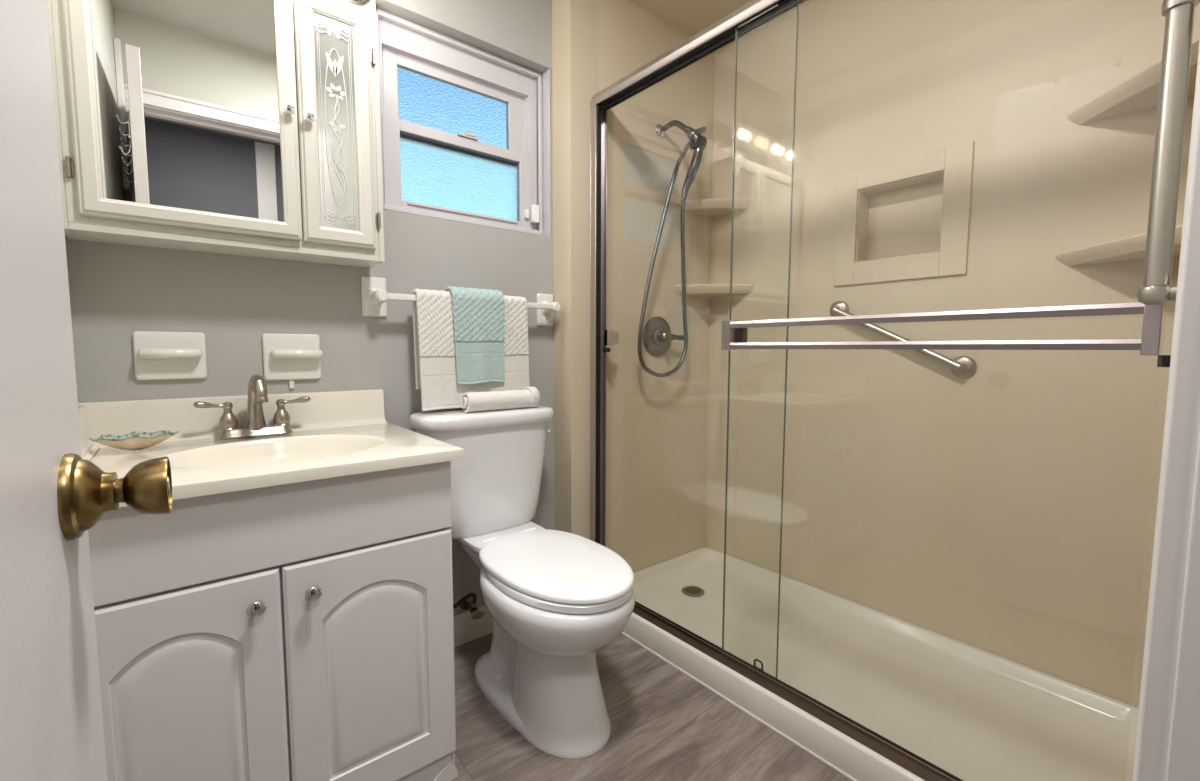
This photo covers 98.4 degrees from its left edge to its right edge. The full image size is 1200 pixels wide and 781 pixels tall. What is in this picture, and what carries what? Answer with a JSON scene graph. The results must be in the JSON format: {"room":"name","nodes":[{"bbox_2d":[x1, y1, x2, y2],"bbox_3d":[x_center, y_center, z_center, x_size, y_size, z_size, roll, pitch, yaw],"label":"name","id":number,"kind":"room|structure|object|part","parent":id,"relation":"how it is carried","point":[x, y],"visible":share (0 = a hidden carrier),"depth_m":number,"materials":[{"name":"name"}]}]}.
{"room":"bathroom","nodes":[
{"label":"bathroom","id":0,"kind":"room"},
{"bbox_2d":[65,0,553,615],"bbox_3d":[-0.726,-0.308,1.610,1.490,2.392,0.160,-4,6,-39],"label":"wall","id":1,"kind":"structure","parent":0,"point":[116,291],"depth_m":1.50,"materials":[{"name":"grey paint"}]},
{"bbox_2d":[132,331,206,379],"bbox_3d":[-1.030,-0.084,1.244,0.135,0.115,0.043,-4,6,-39],"label":"soap holder","id":2,"kind":"object","parent":1,"relation":"attached to","point":[157,355],"visible":1,"depth_m":1.25,"materials":[{"name":"white ceramic"}]},
{"bbox_2d":[46,0,384,267],"bbox_3d":[-0.864,-0.665,1.238,0.628,0.648,0.190,-4,6,-39],"label":"medicine cabinet","id":3,"kind":"object","parent":1,"relation":"attached to","point":[252,128],"visible":1,"depth_m":1.18,"materials":[{"name":"white wood"}]},
{"bbox_3d":[-0.893,-0.662,1.140,0.394,0.597,0.018,-3,6,-38],"label":"mirror door","id":4,"kind":"part","parent":3,"relation":"part of","materials":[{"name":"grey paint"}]},
{"bbox_2d":[90,0,283,221],"bbox_3d":[-0.894,-0.662,1.141,0.318,0.520,0.004,-3,6,-38],"label":"mirror glass","id":5,"kind":"object","parent":3,"relation":"attached to","point":[187,96],"depth_m":1.14,"materials":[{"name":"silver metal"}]},
{"bbox_3d":[-0.740,-0.669,1.234,0.025,0.025,0.023,-3,6,-38],"label":"knob","id":6,"kind":"part","parent":3,"relation":"part of","materials":[{"name":"silver metal"}]},
{"bbox_3d":[-0.711,-0.668,1.268,0.025,0.025,0.023,-4,6,-39],"label":"knob","id":7,"kind":"part","parent":3,"relation":"part of","materials":[{"name":"silver metal"}]},
{"bbox_3d":[-0.673,-0.676,1.325,0.172,0.597,0.018,-4,6,-39],"label":"etched door","id":8,"kind":"part","parent":3,"relation":"part of","materials":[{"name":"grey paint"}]},
{"bbox_3d":[-0.674,-0.676,1.326,0.089,0.514,0.004,-4,6,-39],"label":"etched glass","id":9,"kind":"part","parent":3,"relation":"part of","materials":[{"name":"white glass"}]},
{"bbox_2d":[262,334,322,379],"bbox_3d":[-0.831,-0.091,1.408,0.140,0.125,0.043,-4,6,-39],"label":"soap holder","id":10,"kind":"object","parent":1,"relation":"attached to","point":[285,356],"visible":1,"depth_m":1.41,"materials":[{"name":"white ceramic"}]},
{"bbox_2d":[289,380,293,388],"bbox_3d":[-0.848,-0.017,1.425,0.012,0.024,0.005,-4,6,-39],"label":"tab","id":11,"kind":"object","parent":10,"relation":"attached to","point":[291,382],"visible":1,"depth_m":1.42,"materials":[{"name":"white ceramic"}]},
{"bbox_2d":[342,0,369,6],"bbox_3d":[-0.792,-1.111,1.232,0.540,0.192,0.234,-4,6,-39],"label":"vanity light","id":12,"kind":"object","parent":1,"relation":"attached to","point":[358,3],"visible":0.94,"depth_m":1.46,"materials":[{"name":"silver metal"}]},
{"bbox_2d":[361,276,559,325],"bbox_3d":[-0.414,-0.286,1.708,0.677,0.126,0.086,-4,6,-39],"label":"towel bar","id":13,"kind":"object","parent":1,"relation":"attached to","point":[374,295],"visible":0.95,"depth_m":1.54,"materials":[{"name":"white ceramic"}]},
{"bbox_3d":[-0.649,-0.276,1.515,0.070,0.116,0.086,-4,6,-39],"label":"post","id":14,"kind":"part","parent":13,"relation":"part of","materials":[{"name":"white ceramic"}]},
{"bbox_3d":[-0.396,-0.287,1.686,0.610,0.019,0.019,-4,6,-39],"label":"rail","id":15,"kind":"part","parent":13,"relation":"part of","materials":[{"name":"white ceramic"}]},
{"bbox_2d":[412,289,529,410],"bbox_3d":[-0.404,-0.132,1.687,0.390,0.369,0.053,-4,6,-39],"label":"bath towel","id":16,"kind":"object","parent":13,"relation":"hanging from","point":[433,323],"visible":0.64,"depth_m":1.60,"materials":[{"name":"white fabric"}]},
{"bbox_2d":[444,286,504,384],"bbox_3d":[-0.406,-0.176,1.684,0.178,0.309,0.083,-4,6,-39],"label":"hand towel","id":17,"kind":"object","parent":13,"relation":"hanging from","point":[478,314],"visible":0.92,"depth_m":1.65,"materials":[{"name":"teal fabric"}]},
{"bbox_3d":[-0.180,-0.297,1.900,0.070,0.118,0.086,-4,6,-39],"label":"post","id":18,"kind":"part","parent":13,"relation":"part of","materials":[{"name":"white ceramic"}]},
{"bbox_2d":[374,0,550,236],"bbox_3d":[-0.465,-0.862,1.772,0.611,0.600,0.150,-4,6,-39],"label":"window","id":19,"kind":"structure","parent":1,"relation":"in","point":[465,128],"depth_m":1.76,"materials":[{"name":"grey plastic"}]},
{"bbox_3d":[-0.484,-0.950,1.781,0.429,0.205,0.005,-4,6,-39],"label":"pane","id":20,"kind":"part","parent":19,"relation":"part of","materials":[{"name":"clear glass"}]},
{"bbox_3d":[-0.489,-0.950,1.778,0.528,0.265,0.024,-4,6,-39],"label":"sash","id":21,"kind":"part","parent":19,"relation":"part of","materials":[{"name":"grey plastic"}]},
{"bbox_3d":[-0.470,-0.718,1.778,0.534,0.287,0.027,-4,6,-39],"label":"sash","id":22,"kind":"part","parent":19,"relation":"part of","materials":[{"name":"grey plastic"}]},
{"bbox_3d":[-0.468,-0.721,1.781,0.446,0.221,0.005,-4,6,-39],"label":"pane","id":23,"kind":"part","parent":19,"relation":"part of","materials":[{"name":"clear glass"}]},
{"bbox_2d":[524,209,528,218],"bbox_3d":[-0.272,-0.655,1.920,0.014,0.032,0.014,-4,6,-39],"label":"magnet","id":24,"kind":"object","parent":19,"relation":"attached to","point":[526,211],"visible":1,"depth_m":1.92,"materials":[{"name":"white plastic"}]},
{"bbox_2d":[531,204,538,222],"bbox_3d":[-0.242,-0.658,1.929,0.028,0.064,0.018,-4,6,-39],"label":"sensor","id":25,"kind":"object","parent":19,"relation":"attached to","point":[534,208],"visible":1,"depth_m":1.92,"materials":[{"name":"white plastic"}]},
{"bbox_2d":[453,605,491,646],"bbox_3d":[-0.422,0.821,1.841,0.638,0.105,0.014,-4,6,-39],"label":"baseboard","id":26,"kind":"structure","parent":1,"relation":"attached to","point":[466,629],"depth_m":1.81,"materials":[{"name":"white paint"}]},
{"bbox_2d":[460,598,484,618],"bbox_3d":[-0.435,0.741,1.765,0.050,0.050,0.102,-4,6,-39],"label":"supply valve","id":27,"kind":"object","parent":1,"relation":"attached to","point":[476,613],"visible":0.96,"depth_m":1.75,"materials":[{"name":"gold metal"}]},
{"bbox_2d":[453,592,476,608],"bbox_3d":[-0.479,0.596,1.686,0.172,0.261,0.028,-4,6,-41],"label":"supply hose","id":28,"kind":"object","parent":27,"relation":"attached to","point":[472,594],"visible":0.41,"depth_m":1.72,"materials":[{"name":"black rubber"}]},
{"bbox_3d":[-0.414,0.747,1.740,0.050,0.034,0.037,-4,6,-39],"label":"valve handle","id":29,"kind":"part","parent":27,"relation":"part of","materials":[{"name":"silver metal"}]},
{"bbox_2d":[552,0,713,572],"bbox_3d":[0.220,-0.353,2.207,0.932,2.391,0.113,-4,6,-39],"label":"wall","id":30,"kind":"structure","parent":0,"point":[656,427],"depth_m":2.06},
{"bbox_2d":[643,317,683,356],"bbox_3d":[0.270,-0.223,2.146,0.197,0.166,0.060,-4,6,-39],"label":"shower valve","id":31,"kind":"object","parent":30,"relation":"attached to","point":[657,336],"visible":0.94,"depth_m":2.13,"materials":[{"name":"grey metal"}]},
{"bbox_3d":[0.316,-0.222,2.164,0.101,0.027,0.026,-3,6,-35],"label":"lever","id":32,"kind":"part","parent":31,"relation":"part of","materials":[{"name":"grey metal"}]},
{"bbox_2d":[637,120,706,376],"bbox_3d":[0.268,-0.562,2.063,0.273,1.018,0.174,-1,5,-9],"label":"shower","id":33,"kind":"object","parent":30,"relation":"attached to","point":[699,142],"visible":1,"depth_m":1.99,"materials":[{"name":"silver metal"}]},
{"bbox_3d":[0.296,-1.029,2.039,0.141,0.070,0.025,5,6,45],"label":"arm","id":34,"kind":"part","parent":33,"relation":"part of","materials":[{"name":"silver metal"}]},
{"bbox_2d":[621,632,856,780],"bbox_3d":[0.419,0.904,1.447,0.003,0.006,1.468,-4,6,-39],"label":"trim","id":35,"kind":"structure","parent":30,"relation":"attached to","point":[632,639],"depth_m":1.45,"materials":[{"name":"white plastic"}]},
{"bbox_2d":[754,658,763,670],"bbox_3d":[0.456,0.794,1.490,0.008,0.039,0.035,-4,6,-39],"label":"guide","id":36,"kind":"object","parent":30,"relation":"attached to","point":[756,659],"visible":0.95,"depth_m":1.49,"materials":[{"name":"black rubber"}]},
{"bbox_2d":[590,0,963,780],"bbox_3d":[0.452,-0.103,1.391,0.062,1.842,1.468,-4,6,-39],"label":"shower door frame","id":37,"kind":"object","parent":30,"relation":"attached to","point":[721,33],"visible":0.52,"depth_m":1.73,"materials":[{"name":"silver metal"}]},
{"bbox_3d":[0.454,-0.998,1.319,0.062,0.047,1.468,-4,6,-39],"label":"header rail","id":38,"kind":"part","parent":37,"relation":"part of","materials":[{"name":"silver metal"}]},
{"bbox_2d":[1157,355,1170,366],"bbox_3d":[0.945,-0.049,0.863,0.023,0.020,0.022,-4,6,-39],"label":"bumper cover","id":39,"kind":"object","parent":37,"relation":"attached to","point":[1165,362],"visible":0.56,"depth_m":0.86,"materials":[{"name":"black plastic"}]},
{"bbox_2d":[603,1,1167,780],"bbox_3d":[0.442,-0.095,1.369,0.115,1.788,1.420,-4,6,-39],"label":"door","id":40,"kind":"structure","parent":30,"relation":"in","point":[734,332],"depth_m":1.07,"materials":[{"name":"grey"}]},
{"bbox_3d":[0.049,-0.194,1.898,0.042,0.058,0.055,-4,6,-39],"label":"finger pull","id":41,"kind":"part","parent":40,"relation":"part of","materials":[{"name":"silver metal"}]},
{"bbox_3d":[0.634,-0.077,1.150,0.006,1.788,0.836,-4,6,-39],"label":"glass panel","id":42,"kind":"part","parent":40,"relation":"part of","materials":[{"name":"clear glass"}]},
{"bbox_2d":[452,633,851,780],"bbox_3d":[0.257,1.004,0.554,3.600,0.050,3.600,-4,6,-39],"label":"floor","id":43,"kind":"structure","parent":0,"point":[666,725],"depth_m":1.36,"materials":[{"name":"grey wood"}]},
{"bbox_2d":[88,461,457,780],"bbox_3d":[-0.742,0.535,1.192,0.648,0.778,0.568,-4,6,-39],"label":"vanity cabinet","id":44,"kind":"object","parent":43,"relation":"on","point":[299,631],"visible":0.85,"depth_m":0.98,"materials":[{"name":"white wood"}]},
{"bbox_3d":[-0.719,0.607,0.897,0.300,0.537,0.018,-4,6,-39],"label":"door","id":45,"kind":"part","parent":44,"relation":"part of","materials":[{"name":"white wood"}]},
{"bbox_3d":[-0.619,0.390,0.931,0.030,0.030,0.028,-4,6,-39],"label":"knob","id":46,"kind":"part","parent":44,"relation":"part of","materials":[{"name":"silver metal"}]},
{"bbox_3d":[-0.588,0.247,0.976,0.639,0.157,0.018,-4,6,-39],"label":"false drawer","id":47,"kind":"part","parent":44,"relation":"part of","materials":[{"name":"white wood"}]},
{"bbox_2d":[78,389,464,507],"bbox_3d":[-0.738,0.142,1.168,0.664,0.227,0.561,-4,6,-39],"label":"countertop","id":48,"kind":"structure","parent":44,"relation":"on","point":[335,433],"depth_m":1.21,"materials":[{"name":"beige stone"}]},
{"bbox_2d":[88,430,178,449],"bbox_3d":[-1.003,0.112,1.120,0.146,0.036,0.096,-4,6,-39],"label":"shell dish","id":49,"kind":"object","parent":48,"relation":"on","point":[136,440],"visible":1,"depth_m":1.11,"materials":[{"name":"beige ceramic"}]},
{"bbox_2d":[193,374,309,438],"bbox_3d":[-0.870,0.036,1.309,0.198,0.157,0.156,0,5,-2],"label":"faucet","id":50,"kind":"object","parent":48,"relation":"on","point":[256,425],"visible":1,"depth_m":1.30,"materials":[{"name":"silver metal"}]},
{"bbox_3d":[-0.943,0.035,1.255,0.016,0.020,0.068,4,6,41],"label":"lever","id":51,"kind":"part","parent":50,"relation":"part of","materials":[{"name":"silver metal"}]},
{"bbox_3d":[-0.923,0.064,1.285,0.039,0.072,0.039,-4,6,-39],"label":"handle","id":52,"kind":"part","parent":50,"relation":"part of","materials":[{"name":"silver metal"}]},
{"bbox_3d":[-0.853,0.030,1.286,0.047,0.140,0.131,-4,6,-39],"label":"spout","id":53,"kind":"part","parent":50,"relation":"part of","materials":[{"name":"silver metal"}]},
{"bbox_3d":[-0.835,0.058,1.358,0.039,0.072,0.039,-4,6,-39],"label":"handle","id":54,"kind":"part","parent":50,"relation":"part of","materials":[{"name":"silver metal"}]},
{"bbox_3d":[-0.804,0.026,1.369,0.068,0.020,0.016,-2,5,-30],"label":"lever","id":55,"kind":"part","parent":50,"relation":"part of","materials":[{"name":"silver metal"}]},
{"bbox_3d":[-0.549,0.385,0.989,0.030,0.030,0.028,-4,6,-39],"label":"knob","id":56,"kind":"part","parent":44,"relation":"part of","materials":[{"name":"silver metal"}]},
{"bbox_3d":[-0.471,0.591,1.100,0.332,0.537,0.018,-4,6,-39],"label":"door","id":57,"kind":"part","parent":44,"relation":"part of","materials":[{"name":"white wood"}]},
{"bbox_2d":[409,405,634,758],"bbox_3d":[-0.203,0.489,1.511,0.464,0.822,0.722,-4,6,-39],"label":"toilet","id":58,"kind":"object","parent":43,"relation":"on","point":[554,599],"visible":0.95,"depth_m":1.40,"materials":[{"name":"white ceramic"}]},
{"bbox_3d":[-0.372,0.279,1.702,0.428,0.344,0.185,-4,6,-39],"label":"tank","id":59,"kind":"part","parent":58,"relation":"part of","materials":[{"name":"white ceramic"}]},
{"bbox_3d":[-0.367,0.085,1.681,0.464,0.045,0.200,-4,6,-39],"label":"tank lid","id":60,"kind":"part","parent":58,"relation":"part of","materials":[{"name":"white ceramic"}]},
{"bbox_2d":[460,387,539,412],"bbox_3d":[-0.321,0.028,1.675,0.261,0.071,0.077,-4,6,-39],"label":"washcloth","id":61,"kind":"object","parent":58,"relation":"on","point":[529,397],"visible":1,"depth_m":1.65,"materials":[{"name":"white fabric"}]},
{"bbox_3d":[-0.123,0.476,1.442,0.340,0.022,0.517,-4,6,-39],"label":"lid","id":62,"kind":"part","parent":58,"relation":"part of","materials":[{"name":"white"}]},
{"bbox_3d":[-0.118,0.500,1.437,0.341,0.022,0.493,-4,6,-39],"label":"seat","id":63,"kind":"part","parent":58,"relation":"part of","materials":[{"name":"white plastic"}]},
{"bbox_2d":[623,546,1138,780],"bbox_3d":[0.691,0.845,1.667,0.702,0.090,1.468,-4,6,-39],"label":"shower pan","id":64,"kind":"object","parent":43,"relation":"on","point":[973,713],"visible":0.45,"depth_m":1.51,"materials":[{"name":"plastic"}]},
{"bbox_2d":[682,586,703,596],"bbox_3d":[0.377,0.811,2.095,0.090,0.006,0.090,-4,6,-39],"label":"shower drain","id":65,"kind":"object","parent":64,"relation":"in","point":[692,591],"visible":1,"depth_m":2.09,"materials":[{"name":"silver metal"}]},
{"bbox_2d":[630,0,751,35],"bbox_3d":[0.761,-1.466,1.533,0.740,0.061,1.570,-4,6,-39],"label":"ceiling","id":66,"kind":"structure","parent":0,"point":[691,17],"depth_m":2.01,"materials":[{"name":"beige paint"}]},
{"bbox_2d":[705,0,1199,707],"bbox_3d":[1.044,-0.318,1.797,0.120,2.390,1.570,-4,6,-39],"label":"wall","id":67,"kind":"structure","parent":0,"point":[1001,509],"depth_m":1.62,"materials":[{"name":"beige plastic"}]},
{"bbox_2d":[675,284,754,296],"bbox_3d":[0.484,-0.430,2.192,0.235,0.036,0.235,-4,6,-39],"label":"corner shelf","id":68,"kind":"object","parent":67,"relation":"attached to","point":[706,290],"visible":0.93,"depth_m":2.18,"materials":[{"name":"beige plastic"}]},
{"bbox_2d":[679,198,752,217],"bbox_3d":[0.486,-0.783,2.177,0.215,0.036,0.215,-4,6,-39],"label":"corner shelf","id":69,"kind":"object","parent":67,"relation":"attached to","point":[711,208],"visible":0.92,"depth_m":2.17,"materials":[{"name":"beige plastic"}]},
{"bbox_2d":[830,301,975,377],"bbox_3d":[0.987,-0.183,1.742,0.051,0.264,0.465,-4,6,-39],"label":"grab bar","id":70,"kind":"object","parent":67,"relation":"attached to","point":[961,366],"visible":0.95,"depth_m":1.64,"materials":[{"name":"silver metal"}]},
{"bbox_2d":[834,141,973,285],"bbox_3d":[1.028,-0.571,1.761,0.093,0.396,0.412,-4,6,-39],"label":"shower niche","id":71,"kind":"object","parent":67,"relation":"attached to","point":[917,227],"visible":1,"depth_m":1.76,"materials":[{"name":"beige plastic"}]},
{"bbox_2d":[1055,224,1182,265],"bbox_3d":[1.241,-0.344,1.245,0.272,0.036,0.272,-4,6,-39],"label":"corner shelf","id":72,"kind":"object","parent":67,"relation":"attached to","point":[1133,247],"visible":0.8,"depth_m":1.27,"materials":[{"name":"beige plastic"}]},
{"bbox_2d":[1067,40,1199,124],"bbox_3d":[1.245,-0.714,1.215,0.268,0.036,0.268,-4,6,-39],"label":"corner shelf","id":73,"kind":"object","parent":67,"relation":"attached to","point":[1140,91],"visible":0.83,"depth_m":1.24,"materials":[{"name":"beige plastic"}]},
{"bbox_3d":[0.697,-0.215,0.498,2.272,2.392,0.109,-4,6,-39],"label":"wall","id":74,"kind":"structure","parent":0,"visible":0},
{"bbox_2d":[0,0,171,780],"bbox_3d":[-0.260,-0.001,0.181,0.127,1.988,0.673,-3,6,-36],"label":"door","id":75,"kind":"structure","parent":74,"relation":"in","point":[52,728],"depth_m":0.36,"materials":[{"name":"grey paint"}]},
{"bbox_3d":[-0.386,0.082,0.437,0.035,0.049,0.049,-3,6,-36],"label":"knob","id":76,"kind":"part","parent":75,"relation":"part of","materials":[{"name":"gold metal"}]},
{"bbox_2d":[1132,41,1199,780],"bbox_3d":[0.184,-0.044,0.176,0.828,2.100,0.022,-4,6,-39],"label":"trim","id":77,"kind":"structure","parent":74,"relation":"attached to","point":[1182,417],"depth_m":0.41,"materials":[{"name":"white paint"}]},
{"bbox_2d":[1136,0,1199,304],"bbox_3d":[0.780,-0.324,0.682,0.056,0.443,0.080,-4,6,-39],"label":"grab bar","id":78,"kind":"object","parent":74,"relation":"attached to","point":[1156,289],"visible":0.95,"depth_m":0.69,"materials":[{"name":"silver metal"}]},
{"bbox_2d":[1165,428,1199,780],"bbox_3d":[0.219,-0.013,0.121,0.744,2.048,0.114,-4,6,-39],"label":"trim","id":79,"kind":"structure","parent":74,"relation":"attached to","point":[1183,762],"depth_m":0.40,"materials":[{"name":"white paint"}]}
]}

